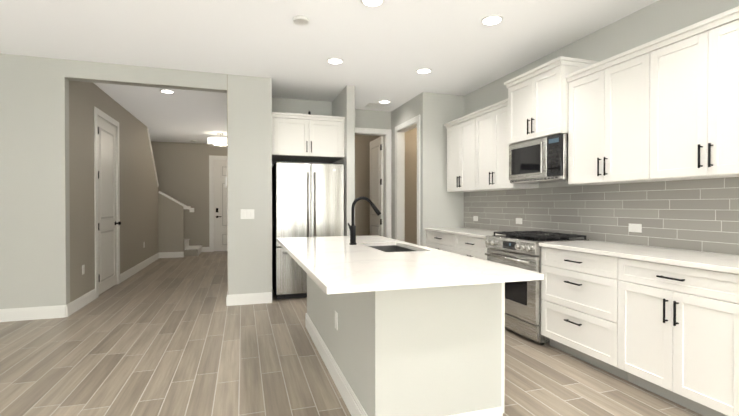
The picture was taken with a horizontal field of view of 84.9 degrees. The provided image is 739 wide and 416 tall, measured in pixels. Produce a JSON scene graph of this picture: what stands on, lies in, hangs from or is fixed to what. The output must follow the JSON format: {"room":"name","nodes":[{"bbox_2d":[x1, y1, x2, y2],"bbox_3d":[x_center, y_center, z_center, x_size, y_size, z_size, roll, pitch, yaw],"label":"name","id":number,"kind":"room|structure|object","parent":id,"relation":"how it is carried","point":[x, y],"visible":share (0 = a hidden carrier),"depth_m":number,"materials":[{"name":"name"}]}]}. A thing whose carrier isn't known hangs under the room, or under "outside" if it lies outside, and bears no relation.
{"room":"kitchen","nodes":[
{"label":"kitchen","id":0,"kind":"room"},
{"bbox_2d":[0,53,226,308],"bbox_3d":[-3.734,-0.215,4.436,4.105,2.855,0.140,0,0,-17],"label":"wall","id":1,"kind":"structure","parent":0,"point":[34,197],"depth_m":4.41,"materials":[{"name":"grey paint"}]},
{"bbox_2d":[0,305,65,321],"bbox_3d":[-4.505,1.148,4.125,2.380,0.135,0.014,0,0,-17],"label":"baseboard","id":2,"kind":"structure","parent":1,"relation":"attached to","point":[29,313],"depth_m":4.38,"materials":[{"name":"white wood"}]},
{"bbox_2d":[228,292,271,305],"bbox_3d":[-1.496,1.140,5.070,0.537,0.135,0.014,0,0,-17],"label":"baseboard","id":3,"kind":"structure","parent":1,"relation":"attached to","point":[266,297],"depth_m":5.06,"materials":[{"name":"white wood"}]},
{"bbox_2d":[69,81,158,301],"bbox_3d":[-4.223,-0.236,6.988,0.144,2.855,5.062,0,0,-17],"label":"wall","id":4,"kind":"structure","parent":0,"point":[139,184],"depth_m":5.81,"materials":[{"name":"beige paint"}]},
{"bbox_2d":[66,289,95,316],"bbox_3d":[-3.503,1.141,4.930,0.014,0.135,0.922,0,0,-17],"label":"baseboard","id":5,"kind":"structure","parent":4,"relation":"attached to","point":[77,304],"depth_m":4.86,"materials":[{"name":"white wood"}]},
{"bbox_2d":[94,106,119,297],"bbox_3d":[-3.861,-0.074,5.865,0.138,2.550,1.095,0,0,-17],"label":"door frame","id":6,"kind":"structure","parent":4,"relation":"attached to","point":[97,112],"depth_m":5.50,"materials":[{"name":"white wood"}]},
{"bbox_2d":[98,117,120,294],"bbox_3d":[-3.799,-0.029,5.881,0.127,2.434,0.893,0,0,-17],"label":"hall door","id":7,"kind":"structure","parent":4,"relation":"in","point":[107,259],"depth_m":5.85,"materials":[{"name":"white wood"}]},
{"bbox_2d":[120,252,158,282],"bbox_3d":[-4.444,1.116,7.924,0.014,0.135,3.165,0,0,-17],"label":"baseboard","id":8,"kind":"structure","parent":4,"relation":"attached to","point":[123,276],"depth_m":7.49,"materials":[{"name":"white wood"}]},
{"bbox_2d":[158,191,193,257],"bbox_3d":[-4.576,0.386,9.588,0.762,1.568,0.156,0,0,-17],"label":"wall","id":9,"kind":"structure","parent":0,"point":[170,227],"depth_m":9.50,"materials":[{"name":"beige paint"}]},
{"bbox_2d":[151,141,226,246],"bbox_3d":[-5.327,-0.265,10.405,4.882,2.855,0.120,0,0,-17],"label":"wall","id":10,"kind":"structure","parent":0,"point":[182,170],"depth_m":10.54,"materials":[{"name":"beige paint"}]},
{"bbox_2d":[201,247,208,251],"bbox_3d":[-5.725,1.097,10.221,3.126,0.135,0.014,0,0,-17],"label":"baseboard","id":11,"kind":"structure","parent":10,"relation":"attached to","point":[203,249],"depth_m":10.65,"materials":[{"name":"white wood"}]},
{"bbox_2d":[210,155,226,251],"bbox_3d":[-3.719,-0.116,10.902,1.117,2.550,0.138,0,0,-17],"label":"door frame","id":12,"kind":"structure","parent":10,"relation":"attached to","point":[212,157],"depth_m":10.69,"materials":[{"name":"white wood"}]},
{"bbox_2d":[213,160,226,250],"bbox_3d":[-3.713,-0.070,10.887,0.909,2.434,0.079,0,0,-17],"label":"front door","id":13,"kind":"structure","parent":10,"relation":"in","point":[220,203],"depth_m":10.78,"materials":[{"name":"white wood"}]},
{"bbox_2d":[227,74,271,294],"bbox_3d":[-1.809,-0.229,6.053,0.537,2.855,2.072,0,0,-17],"label":"wall block","id":14,"kind":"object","parent":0,"point":[249,171],"visible":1,"depth_m":5.06,"materials":[{"name":"grey paint"}]},
{"bbox_2d":[240,209,253,218],"bbox_3d":[-1.527,0.077,5.054,0.165,0.120,0.009,0,0,-17],"label":"switch plate","id":15,"kind":"object","parent":14,"relation":"attached to","point":[247,213],"visible":1,"depth_m":5.05,"materials":[{"name":"white plastic"}]},
{"bbox_2d":[272,97,331,166],"bbox_3d":[-1.071,-0.230,6.239,0.982,2.855,0.120,0,0,-17],"label":"wall","id":16,"kind":"structure","parent":0,"point":[287,105],"depth_m":6.17,"materials":[{"name":"grey paint"}]},
{"bbox_2d":[272,112,344,162],"bbox_3d":[-0.925,-0.972,5.768,0.974,0.547,0.834,0,0,-17],"label":"upper cabinet","id":17,"kind":"object","parent":16,"relation":"attached to","point":[307,138],"visible":0.98,"depth_m":5.41,"materials":[{"name":"white wood"}]},
{"bbox_2d":[0,0,658,143],"bbox_3d":[-1.225,-1.682,3.155,8.370,0.100,16.650,0,0,-17],"label":"ceiling","id":18,"kind":"structure","parent":0,"point":[387,49],"depth_m":3.98,"materials":[{"name":"white paint"}]},
{"bbox_2d":[160,89,174,93],"bbox_3d":[-2.866,-1.650,5.726,0.190,0.008,0.190,0,0,-17],"label":"recessed light","id":19,"kind":"object","parent":18,"relation":"in","point":[167,91],"visible":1,"depth_m":5.71,"materials":[{"name":"white plastic"}]},
{"bbox_2d":[207,133,226,146],"bbox_3d":[-3.364,-1.536,9.114,0.544,0.290,0.544,0,0,-17],"label":"light","id":20,"kind":"object","parent":18,"relation":"attached to","point":[220,141],"visible":0.81,"depth_m":8.90,"materials":[{"name":"white metal"}]},
{"bbox_2d":[293,15,307,25],"bbox_3d":[-0.593,-1.621,3.495,0.130,0.028,0.130,0,0,-17],"label":"smoke detector","id":21,"kind":"object","parent":18,"relation":"attached to","point":[300,20],"visible":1,"depth_m":3.46,"materials":[{"name":"white plastic"}]},
{"bbox_2d":[327,58,343,63],"bbox_3d":[-0.384,-1.639,4.514,0.190,0.008,0.190,0,0,-17],"label":"recessed light","id":22,"kind":"object","parent":18,"relation":"in","point":[335,61],"visible":1,"depth_m":4.51,"materials":[{"name":"white plastic"}]},
{"bbox_2d":[361,0,384,6],"bbox_3d":[0.024,-1.628,3.181,0.190,0.008,0.190,0,0,-17],"label":"recessed light","id":23,"kind":"object","parent":18,"relation":"in","point":[372,3],"visible":1,"depth_m":3.21,"materials":[{"name":"white plastic"}]},
{"bbox_2d":[365,103,384,107],"bbox_3d":[0.092,-1.655,6.551,0.280,0.010,0.220,0,0,-17],"label":"ceiling vent","id":24,"kind":"object","parent":18,"relation":"in","point":[375,105],"visible":1,"depth_m":6.51,"materials":[{"name":"white metal"}]},
{"bbox_2d":[379,100,390,102],"bbox_3d":[0.237,-1.654,6.292,0.190,0.008,0.190,0,0,-17],"label":"recessed light","id":25,"kind":"object","parent":18,"relation":"in","point":[384,101],"visible":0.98,"depth_m":6.26,"materials":[{"name":"white plastic"}]},
{"bbox_2d":[416,68,431,73],"bbox_3d":[0.653,-1.642,4.851,0.190,0.008,0.190,0,0,-17],"label":"recessed light","id":26,"kind":"object","parent":18,"relation":"in","point":[423,70],"visible":1,"depth_m":4.85,"materials":[{"name":"white plastic"}]},
{"bbox_2d":[481,15,502,25],"bbox_3d":[1.066,-1.631,3.518,0.190,0.008,0.190,0,0,-17],"label":"recessed light","id":27,"kind":"object","parent":18,"relation":"in","point":[491,20],"visible":1,"depth_m":3.51,"materials":[{"name":"white plastic"}]},
{"bbox_2d":[332,85,354,235],"bbox_3d":[-0.444,-0.229,6.068,0.112,2.855,1.282,0,0,-17],"label":"wall","id":28,"kind":"structure","parent":0,"point":[343,103],"depth_m":5.46,"materials":[{"name":"grey paint"}]},
{"bbox_2d":[0,251,702,415],"bbox_3d":[-1.225,1.273,3.179,8.370,0.100,16.650,0,0,-17],"label":"floor","id":29,"kind":"structure","parent":0,"point":[168,337],"depth_m":3.16,"materials":[{"name":"brown wood"}]},
{"bbox_2d":[184,239,201,256],"bbox_3d":[-5.666,0.448,9.784,2.920,1.440,0.867,0,0,-17],"label":"stairs","id":30,"kind":"structure","parent":29,"relation":"on","point":[194,250],"depth_m":9.80,"materials":[{"name":"beige paint"}]},
{"bbox_2d":[272,162,343,298],"bbox_3d":[-0.880,0.297,5.705,0.908,1.810,0.821,0,0,-17],"label":"refrigerator","id":31,"kind":"object","parent":29,"relation":"on","point":[307,199],"visible":0.75,"depth_m":5.33,"materials":[{"name":"metal"}]},
{"bbox_2d":[303,269,516,415],"bbox_3d":[-0.028,0.781,3.151,1.060,0.885,2.254,0,0,-17],"label":"kitchen island","id":32,"kind":"object","parent":29,"relation":"on","point":[394,327],"depth_m":2.14,"materials":[{"name":"grey paint"}]},
{"bbox_2d":[276,237,463,296],"bbox_3d":[-0.253,0.325,2.953,0.635,0.030,2.550,0,0,-17],"label":"island countertop","id":33,"kind":"structure","parent":32,"relation":"on","point":[337,266],"depth_m":2.12,"materials":[{"name":"white stone"}]},
{"bbox_2d":[372,245,411,252],"bbox_3d":[0.177,0.447,3.230,0.410,0.243,0.780,0,0,-17],"label":"sink","id":34,"kind":"object","parent":33,"relation":"in","point":[387,248],"depth_m":3.56,"materials":[{"name":"grey metal"}]},
{"bbox_2d":[426,230,455,252],"bbox_3d":[1.209,0.761,5.489,0.651,0.885,0.823,0,0,-17],"label":"base cabinet","id":35,"kind":"object","parent":29,"relation":"on","point":[441,241],"visible":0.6,"depth_m":5.36,"materials":[{"name":"white wood"}]},
{"bbox_2d":[424,227,738,273],"bbox_3d":[1.898,0.322,3.309,0.642,0.030,5.389,0,0,-17],"label":"countertop","id":36,"kind":"structure","parent":35,"relation":"on","point":[728,263],"depth_m":2.83,"materials":[{"name":"white stone"}]},
{"bbox_2d":[455,235,487,259],"bbox_3d":[1.446,0.767,4.738,0.651,0.885,0.749,0,0,-17],"label":"base cabinet","id":37,"kind":"object","parent":29,"relation":"on","point":[474,247],"visible":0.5,"depth_m":4.64,"materials":[{"name":"white wood"}]},
{"bbox_2d":[485,231,593,344],"bbox_3d":[1.632,0.733,4.001,0.702,0.966,0.758,0,0,-17],"label":"range","id":38,"kind":"object","parent":29,"relation":"on","point":[522,250],"visible":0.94,"depth_m":3.74,"materials":[{"name":"silver metal"}]},
{"bbox_2d":[541,247,627,380],"bbox_3d":[1.902,0.780,3.285,0.651,0.885,0.761,0,0,-17],"label":"base cabinet","id":39,"kind":"object","parent":29,"relation":"on","point":[579,306],"visible":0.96,"depth_m":3.14,"materials":[{"name":"white wood"}]},
{"bbox_2d":[618,257,738,415],"bbox_3d":[2.131,0.786,2.557,0.651,0.885,0.760,0,0,-17],"label":"base cabinet","id":40,"kind":"object","parent":29,"relation":"on","point":[678,334],"visible":0.98,"depth_m":2.42,"materials":[{"name":"white wood"}]},
{"bbox_2d":[355,135,383,236],"bbox_3d":[-0.331,-0.249,8.463,3.488,2.855,0.120,0,0,-17],"label":"wall","id":41,"kind":"structure","parent":0,"point":[362,179],"depth_m":8.45,"materials":[{"name":"beige paint"}]},
{"bbox_2d":[355,109,390,128],"bbox_3d":[0.599,-0.237,7.130,2.514,2.855,0.120,0,0,-17],"label":"wall","id":42,"kind":"structure","parent":0,"point":[372,119],"depth_m":6.89,"materials":[{"name":"grey paint"}]},
{"bbox_2d":[355,127,390,237],"bbox_3d":[-0.060,-0.080,6.915,0.880,2.545,0.138,0,0,-17],"label":"door frame","id":43,"kind":"structure","parent":42,"relation":"attached to","point":[386,133],"depth_m":6.97,"materials":[{"name":"white wood"}]},
{"bbox_2d":[370,136,382,236],"bbox_3d":[0.118,-0.041,7.399,0.067,2.434,0.692,0,0,-17],"label":"door","id":44,"kind":"structure","parent":43,"relation":"in","point":[376,179],"depth_m":7.30,"materials":[{"name":"white wood"}]},
{"bbox_2d":[391,95,418,238],"bbox_3d":[0.607,-0.232,6.461,0.120,2.855,1.162,0,0,-17],"label":"wall","id":45,"kind":"structure","parent":0,"point":[406,111],"depth_m":6.84,"materials":[{"name":"grey paint"}]},
{"bbox_2d":[395,115,419,244],"bbox_3d":[0.637,-0.078,6.336,0.138,2.550,0.990,0,0,-17],"label":"door frame","id":46,"kind":"structure","parent":45,"relation":"attached to","point":[401,129],"depth_m":6.70,"materials":[{"name":"white wood"}]},
{"bbox_2d":[405,127,416,243],"bbox_3d":[1.270,-0.234,6.669,1.270,2.855,1.162,0,0,-17],"label":"wall","id":47,"kind":"structure","parent":0,"point":[410,186],"depth_m":7.10,"materials":[{"name":"beige paint"}]},
{"bbox_2d":[419,92,463,245],"bbox_3d":[1.118,-0.228,5.950,0.790,2.855,0.120,0,0,-17],"label":"wall","id":48,"kind":"structure","parent":0,"point":[441,206],"depth_m":5.84,"materials":[{"name":"grey paint"}]},
{"bbox_2d":[464,0,738,254],"bbox_3d":[2.987,-0.188,1.119,0.120,2.855,10.218,0,0,-17],"label":"wall","id":49,"kind":"structure","parent":0,"point":[653,21],"depth_m":3.47,"materials":[{"name":"grey paint"}]},
{"bbox_2d":[444,115,471,191],"bbox_3d":[1.385,-0.702,5.459,0.327,0.948,0.810,0,0,-17],"label":"upper cabinet","id":50,"kind":"object","parent":49,"relation":"attached to","point":[459,134],"depth_m":5.45,"materials":[{"name":"white wood"}]},
{"bbox_2d":[472,99,538,190],"bbox_3d":[1.592,-0.697,4.802,0.327,0.948,0.809,0,0,-17],"label":"upper cabinet","id":51,"kind":"object","parent":49,"relation":"attached to","point":[477,151],"depth_m":4.75,"materials":[{"name":"white wood"}]},
{"bbox_2d":[504,56,598,144],"bbox_3d":[1.775,-1.014,4.032,0.436,0.670,0.814,0,0,-17],"label":"upper cabinet","id":52,"kind":"object","parent":49,"relation":"attached to","point":[538,97],"visible":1,"depth_m":3.86,"materials":[{"name":"white wood"}]},
{"bbox_2d":[509,133,567,183],"bbox_3d":[1.777,-0.469,4.037,0.433,0.414,0.752,0,0,-17],"label":"microwave","id":53,"kind":"object","parent":52,"relation":"attached to","point":[543,160],"visible":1,"depth_m":3.90,"materials":[{"name":"silver metal"}]},
{"bbox_2d":[464,177,738,254],"bbox_3d":[2.203,0.047,3.404,0.007,0.516,5.391,0,0,-17],"label":"tile backsplash","id":54,"kind":"structure","parent":49,"relation":"attached to","point":[701,215],"depth_m":3.42,"materials":[{"name":"grey tile"}]},
{"bbox_2d":[516,218,521,223],"bbox_3d":[1.766,0.155,4.775,0.006,0.070,0.116,0,0,-17],"label":"outlet","id":55,"kind":"object","parent":54,"relation":"attached to","point":[518,220],"depth_m":4.77,"materials":[{"name":"white plastic"}]},
{"bbox_2d":[629,224,641,232],"bbox_3d":[2.209,0.166,3.363,0.006,0.070,0.116,0,0,-17],"label":"outlet","id":56,"kind":"object","parent":54,"relation":"attached to","point":[635,227],"depth_m":3.36,"materials":[{"name":"white plastic"}]},
{"bbox_2d":[567,50,638,184],"bbox_3d":[2.066,-0.684,3.293,0.327,0.948,0.823,0,0,-17],"label":"upper cabinet","id":57,"kind":"object","parent":49,"relation":"attached to","point":[602,102],"depth_m":3.27,"materials":[{"name":"white wood"}]},
{"bbox_2d":[637,10,738,181],"bbox_3d":[2.285,-0.678,2.594,0.327,0.948,0.883,0,0,-17],"label":"upper cabinet","id":58,"kind":"object","parent":49,"relation":"attached to","point":[665,108],"depth_m":2.65,"materials":[{"name":"white wood"}]}
]}

